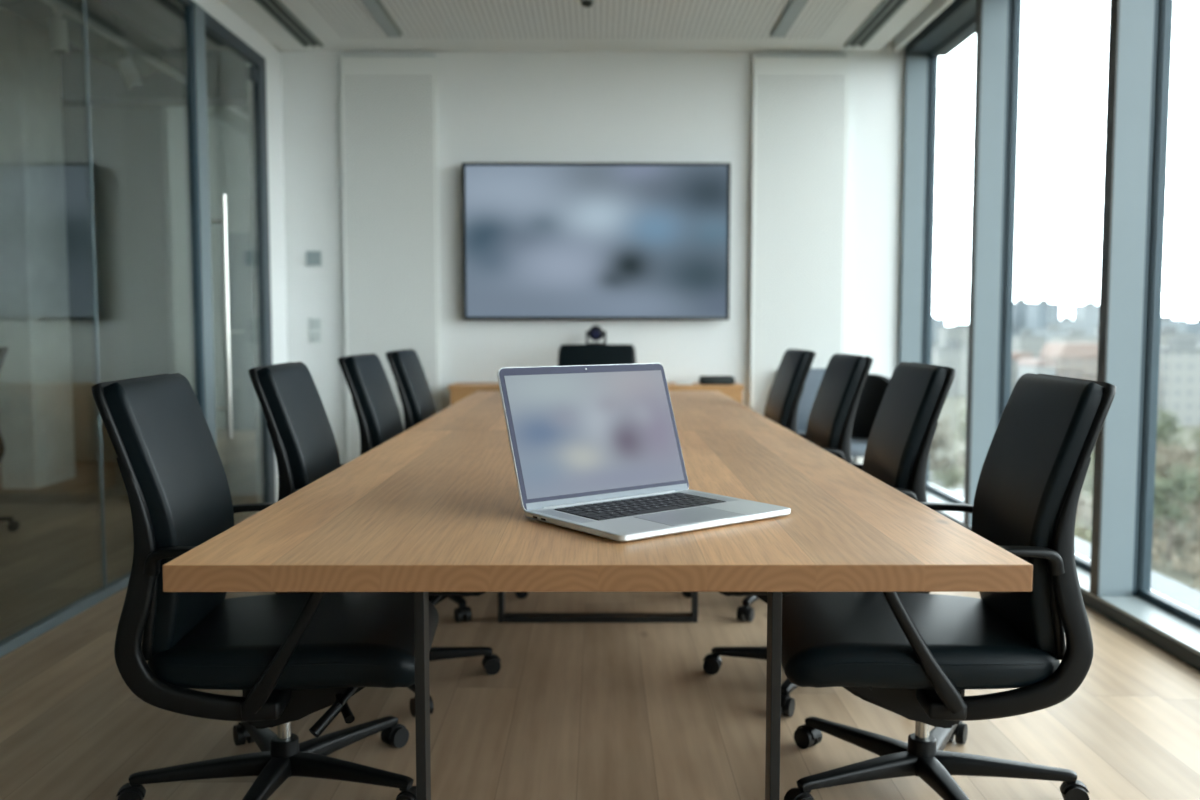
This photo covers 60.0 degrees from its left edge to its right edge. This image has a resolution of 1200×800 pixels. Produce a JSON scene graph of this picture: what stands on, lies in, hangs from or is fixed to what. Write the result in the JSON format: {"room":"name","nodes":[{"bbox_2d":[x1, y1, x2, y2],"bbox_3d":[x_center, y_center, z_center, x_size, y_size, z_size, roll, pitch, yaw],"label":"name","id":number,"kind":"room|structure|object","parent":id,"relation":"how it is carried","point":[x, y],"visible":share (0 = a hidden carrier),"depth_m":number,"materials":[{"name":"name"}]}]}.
{"room":"office","nodes":[
{"label":"office","id":0,"kind":"room"},
{"bbox_2d":[0,0,215,657],"bbox_3d":[-1.996,-0.361,1.697,0.044,2.672,7.245,0,4,0],"label":"glass wall","id":1,"kind":"structure","parent":0,"point":[194,14],"depth_m":5.12,"materials":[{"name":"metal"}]},
{"bbox_2d":[205,11,275,517],"bbox_3d":[-1.977,-0.660,5.793,0.098,2.672,0.970,0,4,0],"label":"door","id":2,"kind":"structure","parent":1,"relation":"in","point":[256,73],"depth_m":6.12,"materials":[{"name":"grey glass"}]},
{"bbox_2d":[62,106,175,460],"bbox_3d":[-5.376,-0.908,8.306,3.880,2.800,0.120,0,4,0],"label":"wall corridor partition","id":3,"kind":"structure","parent":0,"point":[131,171],"depth_m":8.23,"materials":[{"name":"glass"}]},
{"bbox_2d":[68,0,228,48],"bbox_3d":[-2.534,-2.840,4.425,9.950,0.180,13.350,0,4,0],"label":"ceiling","id":4,"kind":"structure","parent":0,"point":[163,20],"depth_m":8.29,"materials":[{"name":"paint"}]},
{"bbox_2d":[0,0,248,137],"bbox_3d":[-3.466,-2.737,8.211,0.356,0.578,4.790,0,4,0],"label":"ceiling reflection","id":5,"kind":"object","parent":4,"relation":"hanging from","point":[37,12],"visible":0.41,"depth_m":7.08,"materials":[{"name":"metal"}]},
{"bbox_2d":[42,0,248,120],"bbox_3d":[-3.012,-2.534,6.076,0.040,0.670,6.500,0,4,0],"label":"track","id":6,"kind":"object","parent":4,"relation":"hanging from","point":[67,10],"visible":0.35,"depth_m":6.53,"materials":[{"name":"grey metal"}]},
{"bbox_2d":[48,5,68,52],"bbox_3d":[-3.011,-2.058,5.780,0.100,0.237,0.120,-2,4,-20],"label":"track spotlight","id":7,"kind":"object","parent":6,"relation":"hanging from","point":[58,37],"visible":1,"depth_m":5.75,"materials":[{"name":"white plastic"}]},
{"bbox_2d":[116,47,141,88],"bbox_3d":[-3.013,-2.118,6.658,0.149,0.246,0.120,-2,4,-20],"label":"track spotlight","id":8,"kind":"object","parent":6,"relation":"hanging from","point":[127,69],"visible":1,"depth_m":6.62,"materials":[{"name":"white plastic"}]},
{"bbox_2d":[60,49,247,105],"bbox_3d":[-4.708,-2.468,7.982,5.215,0.360,0.300,0,4,0],"label":"beam","id":9,"kind":"structure","parent":0,"point":[226,71],"depth_m":7.84,"materials":[{"name":"paint"}]},
{"bbox_2d":[162,106,250,429],"bbox_3d":[-4.814,-1.452,10.814,5.415,3.520,0.200,0,4,0],"label":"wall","id":10,"kind":"structure","parent":0,"point":[228,150],"depth_m":10.69,"materials":[{"name":"glass"}]},
{"bbox_2d":[227,233,255,429],"bbox_3d":[-3.461,-0.698,10.719,0.800,2.030,0.098,0,4,0],"label":"door","id":11,"kind":"structure","parent":10,"relation":"in","point":[239,244],"depth_m":10.72,"materials":[{"name":"glass"}]},
{"bbox_2d":[170,0,287,502],"bbox_3d":[-2.039,-0.472,2.343,0.102,2.800,8.550,0,4,0],"label":"wall","id":12,"kind":"structure","parent":0,"point":[217,9],"depth_m":6.34,"materials":[{"name":"white paint"}]},
{"bbox_2d":[222,0,953,51],"bbox_3d":[-0.047,-1.936,2.240,4.085,0.144,8.550,0,4,0],"label":"ceiling","id":13,"kind":"structure","parent":0,"point":[339,25],"depth_m":5.92,"materials":[{"name":"paint"}]},
{"bbox_2d":[254,0,322,46],"bbox_3d":[-1.742,-1.941,3.354,0.120,0.016,6.000,0,4,0],"label":"ceiling vent","id":14,"kind":"object","parent":13,"relation":"in","point":[276,9],"visible":1,"depth_m":5.83,"materials":[{"name":"metal"}]},
{"bbox_2d":[361,0,400,36],"bbox_3d":[-1.197,-1.951,3.575,0.084,0.030,5.020,0,4,0],"label":"recessed light","id":15,"kind":"object","parent":13,"relation":"in","point":[375,8],"visible":1,"depth_m":5.70,"materials":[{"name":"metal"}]},
{"bbox_2d":[579,0,594,6],"bbox_3d":[-0.069,-2.078,5.443,0.080,0.040,0.080,0,4,0],"label":"smoke detector","id":16,"kind":"object","parent":13,"relation":"attached to","point":[585,3],"visible":1,"depth_m":5.42,"materials":[{"name":"plastic"}]},
{"bbox_2d":[770,0,807,36],"bbox_3d":[1.043,-1.951,3.579,0.084,0.030,5.020,0,4,0],"label":"recessed light","id":17,"kind":"object","parent":13,"relation":"in","point":[793,8],"visible":1,"depth_m":5.70,"materials":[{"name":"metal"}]},
{"bbox_2d":[844,0,907,47],"bbox_3d":[1.553,-1.942,3.360,0.120,0.016,6.000,0,4,0],"label":"ceiling vent","id":18,"kind":"object","parent":13,"relation":"in","point":[886,9],"visible":1,"depth_m":5.83,"materials":[{"name":"metal"}]},
{"bbox_2d":[281,39,904,463],"bbox_3d":[0.002,-1.139,6.665,4.200,3.500,0.160,0,4,0],"label":"wall","id":19,"kind":"structure","parent":0,"point":[493,107],"depth_m":6.56,"materials":[{"name":"white paint"}]},
{"bbox_2d":[306,250,321,265],"bbox_3d":[-1.813,-0.898,6.592,0.100,0.100,0.018,0,4,0],"label":"panel","id":20,"kind":"object","parent":19,"relation":"attached to","point":[313,257],"visible":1,"depth_m":6.58,"materials":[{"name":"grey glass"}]},
{"bbox_2d":[308,318,322,342],"bbox_3d":[-1.813,-0.444,6.624,0.090,0.160,0.014,0,4,0],"label":"light switch","id":21,"kind":"object","parent":19,"relation":"attached to","point":[315,328],"visible":1,"depth_m":6.62,"materials":[{"name":"white plastic"}]},
{"bbox_2d":[340,54,440,462],"bbox_3d":[-1.314,-0.769,6.581,0.597,2.775,0.054,0,4,0],"label":"acoustic panel","id":22,"kind":"object","parent":19,"relation":"attached to","point":[389,111],"visible":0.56,"depth_m":6.52,"materials":[{"name":"white fabric"}]},
{"bbox_2d":[586,326,605,343],"bbox_3d":[-0.024,-0.281,6.457,0.140,0.363,0.140,0,4,0],"label":"camera","id":23,"kind":"object","parent":19,"relation":"attached to","point":[596,333],"visible":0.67,"depth_m":6.42,"materials":[{"name":"black plastic"}]},
{"bbox_2d":[462,163,730,319],"bbox_3d":[-0.023,-0.992,6.547,1.670,0.975,0.096,0,4,0],"label":"television","id":24,"kind":"object","parent":19,"relation":"attached to","point":[542,241],"visible":1,"depth_m":6.50,"materials":[{"name":"black"}]},
{"bbox_2d":[750,55,849,415],"bbox_3d":[1.254,-0.770,6.586,0.597,2.775,0.054,0,4,0],"label":"acoustic panel","id":25,"kind":"object","parent":19,"relation":"attached to","point":[800,133],"visible":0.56,"depth_m":6.53,"materials":[{"name":"white fabric"}]},
{"bbox_2d":[905,0,976,57],"bbox_3d":[2.045,-1.944,2.243,0.260,0.250,8.550,0,4,0],"label":"trim","id":26,"kind":"structure","parent":19,"relation":"attached to","point":[956,23],"depth_m":5.98,"materials":[{"name":"grey metal"}]},
{"bbox_2d":[0,430,1199,799],"bbox_3d":[-2.649,0.889,4.647,9.720,0.250,13.250,0,4,0],"label":"floor","id":27,"kind":"structure","parent":0,"point":[571,711],"depth_m":2.97,"materials":[{"name":"brown wood"}]},
{"bbox_2d":[0,346,19,531],"bbox_3d":[-3.419,0.219,5.371,0.711,0.980,0.702,-2,5,-25],"label":"office chair","id":28,"kind":"object","parent":27,"relation":"on","point":[12,526],"visible":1,"depth_m":5.51,"materials":[{"name":"black plastic"}]},
{"bbox_2d":[0,7,74,488],"bbox_3d":[-3.884,-1.179,7.085,0.240,3.520,0.520,0,4,0],"label":"glass partition","id":29,"kind":"structure","parent":27,"relation":"on","point":[37,425],"depth_m":6.94,"materials":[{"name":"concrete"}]},
{"bbox_2d":[91,373,438,799],"bbox_3d":[-0.748,0.436,2.402,0.706,0.980,0.691,0,4,-4],"label":"office chair","id":30,"kind":"object","parent":27,"relation":"on","point":[291,656],"visible":0.8,"depth_m":2.25,"materials":[{"name":"black leather"}]},
{"bbox_2d":[248,362,500,716],"bbox_3d":[-0.659,0.378,3.201,0.699,0.980,0.695,0,4,-2],"label":"office chair","id":31,"kind":"object","parent":27,"relation":"on","point":[298,424],"visible":0.29,"depth_m":3.01,"materials":[{"name":"black leather"}]},
{"bbox_2d":[385,349,436,430],"bbox_3d":[-0.632,0.253,4.906,0.704,0.980,0.680,0,4,0],"label":"office chair","id":32,"kind":"object","parent":27,"relation":"on","point":[418,404],"visible":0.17,"depth_m":4.65,"materials":[{"name":"black leather"}]},
{"bbox_2d":[338,353,527,621],"bbox_3d":[-0.633,0.309,4.133,0.694,0.980,0.700,0,4,0],"label":"office chair","id":33,"kind":"object","parent":27,"relation":"on","point":[373,399],"visible":0.23,"depth_m":3.89,"materials":[{"name":"black leather"}]},
{"bbox_2d":[449,382,743,405],"bbox_3d":[-0.022,0.263,6.498,1.792,0.728,0.348,0,4,0],"label":"sideboard","id":34,"kind":"object","parent":27,"relation":"on","point":[459,391],"visible":0.18,"depth_m":6.31,"materials":[{"name":"brown wood"}]},
{"bbox_2d":[676,382,691,384],"bbox_3d":[0.518,-0.103,6.410,0.100,0.016,0.036,0,4,0],"label":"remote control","id":35,"kind":"object","parent":34,"relation":"on","point":[677,383],"visible":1,"depth_m":6.39,"materials":[{"name":"white plastic"}]},
{"bbox_2d":[699,376,734,384],"bbox_3d":[0.723,-0.122,6.428,0.210,0.050,0.122,0,4,0],"label":"speaker","id":36,"kind":"object","parent":34,"relation":"on","point":[704,380],"visible":1,"depth_m":6.37},
{"bbox_2d":[703,378,732,382],"bbox_3d":[0.723,-0.119,6.371,0.180,0.028,0.008,0,4,0],"label":"speaker grille","id":37,"kind":"object","parent":36,"relation":"attached to","point":[705,380],"depth_m":6.37,"materials":[{"name":"black plastic"}]},
{"bbox_2d":[558,344,635,365],"bbox_3d":[-0.017,0.182,5.872,0.705,0.980,0.696,0,4,0],"label":"office chair","id":38,"kind":"object","parent":27,"relation":"on","point":[568,354],"visible":0.08,"depth_m":6.10,"materials":[{"name":"black leather"}]},
{"bbox_2d":[162,391,1032,799],"bbox_3d":[-0.007,0.465,3.722,1.342,0.730,4.200,0,4,0],"label":"conference table","id":39,"kind":"object","parent":27,"relation":"on","point":[435,506],"visible":0.76,"depth_m":1.88,"materials":[{"name":"brown wood"}]},
{"bbox_2d":[497,363,790,541],"bbox_3d":[0.085,0.081,2.021,0.428,0.284,0.392,-3,5,-38],"label":"laptop","id":40,"kind":"object","parent":39,"relation":"on","point":[596,450],"visible":1,"depth_m":2.08,"materials":[{"name":"silver metal"}]},
{"bbox_2d":[539,510,592,522],"bbox_3d":[-0.063,0.215,1.922,0.028,0.001,0.141,-3,5,-38],"label":"speaker grille","id":41,"kind":"object","parent":40,"relation":"attached to","point":[561,515],"depth_m":1.92,"materials":[{"name":"silver metal"}]},
{"bbox_2d":[682,491,736,501],"bbox_3d":[0.228,0.199,2.146,0.028,0.001,0.141,-3,5,-38],"label":"speaker grille","id":42,"kind":"object","parent":40,"relation":"attached to","point":[706,495],"depth_m":2.14,"materials":[{"name":"silver metal"}]},
{"bbox_2d":[682,353,872,621],"bbox_3d":[0.678,0.309,4.139,0.697,0.980,0.697,0,4,0],"label":"office chair","id":43,"kind":"object","parent":27,"relation":"on","point":[835,404],"visible":0.26,"depth_m":3.90,"materials":[{"name":"black leather"}]},
{"bbox_2d":[764,349,815,432],"bbox_3d":[0.655,0.251,4.939,0.711,0.980,0.703,0,4,0],"label":"office chair","id":44,"kind":"object","parent":27,"relation":"on","point":[783,401],"visible":0.24,"depth_m":4.71,"materials":[{"name":"black leather"}]},
{"bbox_2d":[797,369,855,462],"bbox_3d":[1.349,0.227,6.364,0.510,0.822,0.495,0,4,2],"label":"armchair","id":45,"kind":"object","parent":27,"relation":"on","point":[814,378],"visible":0.02,"depth_m":6.51,"materials":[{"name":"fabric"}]},
{"bbox_2d":[703,362,955,716],"bbox_3d":[0.672,0.378,3.204,0.699,0.980,0.695,0,4,2],"label":"office chair","id":46,"kind":"object","parent":27,"relation":"on","point":[902,433],"visible":0.31,"depth_m":3.00,"materials":[{"name":"black plastic"}]},
{"bbox_2d":[851,373,889,463],"bbox_3d":[1.379,0.277,5.638,0.460,0.825,0.460,2,5,30],"label":"office chair","id":47,"kind":"object","parent":27,"relation":"on","point":[875,386],"visible":0.06,"depth_m":5.76,"materials":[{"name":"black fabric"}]},
{"bbox_2d":[781,373,1115,799],"bbox_3d":[0.766,0.436,2.408,0.708,0.980,0.695,0,4,4],"label":"office chair","id":48,"kind":"object","parent":27,"relation":"on","point":[912,656],"visible":0.88,"depth_m":2.25,"materials":[{"name":"black leather"}]},
{"bbox_2d":[940,489,1199,614],"bbox_3d":[2.300,1.216,2.480,0.290,0.612,8.860,0,4,0],"label":"wall","id":49,"kind":"structure","parent":0,"point":[1186,597],"depth_m":4.32,"materials":[{"name":"white"}]},
{"bbox_2d":[898,50,963,503],"bbox_3d":[2.006,-0.738,5.985,0.195,2.800,1.286,0,4,0],"label":"window","id":50,"kind":"structure","parent":49,"relation":"in","point":[920,71],"depth_m":6.53,"materials":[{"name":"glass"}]},
{"bbox_2d":[963,0,1089,571],"bbox_3d":[2.006,-0.640,4.649,0.201,2.800,1.406,0,4,0],"label":"window","id":51,"kind":"structure","parent":49,"relation":"in","point":[998,22],"depth_m":5.27,"materials":[{"name":"metal"}]},
{"bbox_2d":[926,486,1199,655],"bbox_3d":[2.033,0.854,2.924,0.244,0.046,7.600,0,4,0],"label":"sill","id":52,"kind":"structure","parent":49,"relation":"attached to","point":[1182,632],"depth_m":3.77,"materials":[{"name":"metal"}]},
{"bbox_2d":[936,511,1199,670],"bbox_3d":[1.925,0.866,2.925,0.038,0.046,7.600,0,4,0],"label":"trim","id":53,"kind":"structure","parent":49,"relation":"attached to","point":[1180,652],"depth_m":3.65,"materials":[{"name":"black metal"}]},
{"bbox_2d":[1089,0,1199,626],"bbox_3d":[2.008,-0.538,3.252,0.201,2.800,1.406,0,4,0],"label":"window","id":54,"kind":"structure","parent":49,"relation":"in","point":[1140,31],"depth_m":3.90,"materials":[{"name":"metal"}]},
{"label":"outside","id":55,"kind":"structure","parent":0,"visible":0},
{"bbox_2d":[929,325,1199,590],"bbox_3d":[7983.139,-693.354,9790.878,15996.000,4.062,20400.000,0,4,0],"label":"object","id":56,"kind":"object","parent":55,"point":[1185,550],"depth_m":119.54,"materials":[{"name":"green plant"}]},
{"bbox_2d":[932,342,938,346],"bbox_3d":[132.448,-17.188,427.139,8.477,18.223,14.400,0,4,0],"label":"building","id":57,"kind":"structure","parent":56,"relation":"on","point":[934,344],"depth_m":419.79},
{"bbox_2d":[932,315,945,341],"bbox_3d":[288.588,-58.525,907.706,20.304,30.627,18.400,0,4,0],"label":"building","id":58,"kind":"structure","parent":56,"relation":"on","point":[936,322],"depth_m":898.29,"materials":[{"name":"grey concrete"}]},
{"bbox_2d":[930,415,960,466],"bbox_3d":[54.145,6.449,168.715,8.100,8.744,8.213,-2,5,-28],"label":"tree","id":59,"kind":"object","parent":56,"relation":"on","point":[939,443],"visible":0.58,"depth_m":167.55,"materials":[{"name":"green plant"}]},
{"bbox_2d":[929,461,964,488],"bbox_3d":[38.190,10.691,114.864,6.327,8.133,5.700,-2,5,-28],"label":"tree","id":60,"kind":"object","parent":56,"relation":"on","point":[956,476],"visible":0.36,"depth_m":114.11,"materials":[{"name":"green plant"}]},
{"bbox_2d":[931,340,967,396],"bbox_3d":[115.010,-10.540,337.351,14.679,18.050,14.400,0,4,0],"label":"building","id":61,"kind":"structure","parent":56,"relation":"on","point":[954,355],"depth_m":330.54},
{"bbox_2d":[937,323,968,346],"bbox_3d":[247.675,-40.442,708.414,30.015,23.608,18.400,0,4,0],"label":"building","id":62,"kind":"structure","parent":56,"relation":"on","point":[959,331],"depth_m":699.42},
{"bbox_2d":[951,408,965,442],"bbox_3d":[62.330,5.171,172.685,8.264,10.715,7.445,-1,4,-16],"label":"tree","id":63,"kind":"object","parent":56,"relation":"on","point":[963,431],"visible":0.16,"depth_m":172.53,"materials":[{"name":"green plant"}]},
{"bbox_2d":[1012,328,1018,334],"bbox_3d":[190.602,-24.216,486.898,5.015,23.531,14.400,0,4,0],"label":"building","id":64,"kind":"structure","parent":56,"relation":"on","point":[1015,331],"depth_m":479.30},
{"bbox_2d":[1011,351,1034,392],"bbox_3d":[105.489,-4.315,266.097,6.800,16.020,11.800,0,4,0],"label":"building","id":65,"kind":"structure","parent":56,"relation":"on","point":[1016,356],"depth_m":260.21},
{"bbox_2d":[1013,298,1036,334],"bbox_3d":[263.411,-44.200,652.021,13.734,39.324,16.400,0,4,0],"label":"building","id":66,"kind":"structure","parent":56,"relation":"on","point":[1020,306],"depth_m":643.55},
{"bbox_2d":[1012,329,1046,358],"bbox_3d":[174.853,-18.567,426.619,10.900,21.050,13.400,0,4,0],"label":"building","id":67,"kind":"structure","parent":56,"relation":"on","point":[1026,341],"depth_m":419.89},
{"bbox_2d":[1016,358,1057,378],"bbox_3d":[102.913,-2.255,245.688,5.415,14.885,10.800,0,4,0],"label":"building","id":68,"kind":"structure","parent":56,"relation":"on","point":[1025,365],"depth_m":240.83,"materials":[{"name":"white"}]},
{"bbox_2d":[1026,299,1060,334],"bbox_3d":[263.615,-41.169,619.154,13.346,38.069,16.400,0,4,0],"label":"building","id":69,"kind":"structure","parent":56,"relation":"on","point":[1042,313],"depth_m":610.79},
{"bbox_2d":[1034,324,1067,342],"bbox_3d":[203.227,-22.597,466.987,11.458,23.204,14.400,0,4,0],"label":"building","id":70,"kind":"structure","parent":56,"relation":"on","point":[1052,329],"depth_m":459.70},
{"bbox_2d":[1038,343,1097,380],"bbox_3d":[116.816,-4.798,256.056,13.300,18.447,11.800,0,4,0],"label":"building","id":71,"kind":"structure","parent":56,"relation":"on","point":[1073,360],"depth_m":250.30,"materials":[{"name":"brick"}]},
{"bbox_2d":[1060,316,1082,328],"bbox_3d":[353.234,-49.053,787.199,16.900,29.300,16.400,0,4,0],"label":"building","id":72,"kind":"structure","parent":56,"relation":"on","point":[1066,322],"depth_m":778.74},
{"bbox_2d":[1049,329,1097,342],"bbox_3d":[176.834,-15.683,386.225,15.015,21.185,12.400,0,4,0],"label":"building","id":73,"kind":"structure","parent":56,"relation":"on","point":[1074,335],"depth_m":380.36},
{"bbox_2d":[1074,518,1091,542],"bbox_3d":[34.224,12.268,78.115,6.932,10.343,7.695,-1,4,-12],"label":"tree","id":74,"kind":"object","parent":56,"relation":"on","point":[1078,535],"visible":0.03,"depth_m":76.78,"materials":[{"name":"green plant"}]},
{"bbox_2d":[1075,529,1091,542],"bbox_3d":[32.766,12.994,69.418,6.589,10.162,6.666,2,4,21],"label":"tree","id":75,"kind":"object","parent":56,"relation":"on","point":[1088,538],"visible":0.02,"depth_m":68.43,"materials":[{"name":"green plant"}]},
{"bbox_2d":[1075,494,1092,541],"bbox_3d":[41.433,12.187,89.047,6.265,8.911,6.042,2,5,25],"label":"tree","id":76,"kind":"object","parent":56,"relation":"on","point":[1081,503],"visible":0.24,"depth_m":89.23,"materials":[{"name":"green plant"}]},
{"bbox_2d":[1073,301,1098,335],"bbox_3d":[427.913,-64.659,908.529,20.304,42.742,20.400,0,4,0],"label":"building","id":77,"kind":"structure","parent":56,"relation":"on","point":[1089,311],"depth_m":898.51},
{"bbox_2d":[1082,452,1093,504],"bbox_3d":[58.486,9.506,121.476,6.515,9.531,7.232,-2,5,-25],"label":"tree","id":78,"kind":"object","parent":56,"relation":"on","point":[1089,477],"visible":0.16,"depth_m":121.39,"materials":[{"name":"green plant"}]},
{"bbox_2d":[1095,326,1098,335],"bbox_3d":[265.986,-27.525,526.908,24.400,24.300,14.400,0,4,0],"label":"building","id":79,"kind":"structure","parent":56,"relation":"on","point":[1096,327],"depth_m":531.96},
{"bbox_2d":[1089,455,1169,509],"bbox_3d":[55.836,9.592,109.848,8.074,11.056,7.274,1,4,18],"label":"tree","id":80,"kind":"object","parent":56,"relation":"on","point":[1157,473],"visible":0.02,"depth_m":109.35,"materials":[{"name":"green plant"}]},
{"bbox_2d":[1156,406,1187,476],"bbox_3d":[83.522,6.423,154.493,7.122,10.869,7.039,-3,5,-37],"label":"tree","id":81,"kind":"object","parent":56,"relation":"on","point":[1165,425],"visible":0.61,"depth_m":153.72,"materials":[{"name":"green plant"}]},
{"bbox_2d":[1161,316,1187,332],"bbox_3d":[417.982,-47.639,768.377,20.861,29.223,18.400,0,4,0],"label":"building","id":82,"kind":"structure","parent":56,"relation":"on","point":[1166,321],"depth_m":758.84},
{"bbox_2d":[1153,460,1199,560],"bbox_3d":[55.756,10.773,101.560,6.744,9.908,6.666,1,4,19],"label":"tree","id":83,"kind":"object","parent":56,"relation":"on","point":[1185,482],"visible":0.8,"depth_m":100.91,"materials":[{"name":"green plant"}]},
{"bbox_2d":[1155,441,1198,499],"bbox_3d":[73.202,8.966,133.748,7.563,8.820,7.668,0,4,-7],"label":"tree","id":84,"kind":"object","parent":56,"relation":"on","point":[1183,455],"visible":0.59,"depth_m":133.29,"materials":[{"name":"green plant"}]},
{"bbox_2d":[1157,337,1199,425],"bbox_3d":[135.113,-4.505,241.574,14.861,19.973,12.400,0,4,0],"label":"building","id":85,"kind":"structure","parent":56,"relation":"on","point":[1179,362],"depth_m":235.77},
{"bbox_2d":[1160,327,1196,346],"bbox_3d":[222.294,-17.661,407.224,14.246,22.069,14.400,0,4,0],"label":"building","id":86,"kind":"structure","parent":56,"relation":"on","point":[1166,332],"depth_m":399.88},
{"bbox_2d":[1168,457,1199,517],"bbox_3d":[64.504,10.488,110.620,8.110,9.155,8.222,2,5,30],"label":"tree","id":87,"kind":"object","parent":56,"relation":"on","point":[1197,510],"visible":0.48,"depth_m":111.42,"materials":[{"name":"green plant"}]},
{"bbox_2d":[1175,335,1199,346],"bbox_3d":[215.986,-14.438,367.341,18.400,21.454,14.400,0,4,0],"label":"building","id":88,"kind":"structure","parent":56,"relation":"on","point":[1189,336],"depth_m":363.56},
{"bbox_2d":[1185,427,1199,471],"bbox_3d":[82.179,7.854,138.686,7.541,10.319,6.794,3,5,32],"label":"tree","id":89,"kind":"object","parent":56,"relation":"on","point":[1197,434],"visible":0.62,"depth_m":140.17,"materials":[{"name":"green plant"}]},
{"bbox_2d":[1187,318,1199,334],"bbox_3d":[484.097,-51.350,828.393,41.400,27.877,18.400,0,4,0],"label":"building","id":90,"kind":"structure","parent":56,"relation":"on","point":[1192,326],"depth_m":818.90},
{"bbox_2d":[1190,567,1199,591],"bbox_3d":[41.721,14.147,66.898,7.683,8.231,7.790,-4,6,-41],"label":"tree","id":91,"kind":"object","parent":56,"relation":"on","point":[1196,568],"visible":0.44,"depth_m":69.05,"materials":[{"name":"green plant"}]},
{"bbox_2d":[1191,424,1199,453],"bbox_3d":[93.337,6.990,158.816,5.782,9.107,5.996,0,4,2],"label":"tree","id":92,"kind":"object","parent":56,"relation":"on","point":[1198,445],"visible":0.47,"depth_m":160.07,"materials":[{"name":"green plant"}]},
{"bbox_2d":[1192,450,1199,480],"bbox_3d":[72.517,9.581,123.069,6.104,9.150,6.033,-3,5,-38],"label":"tree","id":93,"kind":"object","parent":56,"relation":"on","point":[1198,458],"visible":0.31,"depth_m":123.12,"materials":[{"name":"green plant"}]},
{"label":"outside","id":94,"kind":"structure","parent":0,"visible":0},
{"bbox_2d":[929,471,1194,589],"bbox_3d":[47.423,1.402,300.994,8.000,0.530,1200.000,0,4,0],"label":"road","id":95,"kind":"structure","parent":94,"point":[930,473],"depth_m":150.82,"materials":[{"name":"grey asphalt"}]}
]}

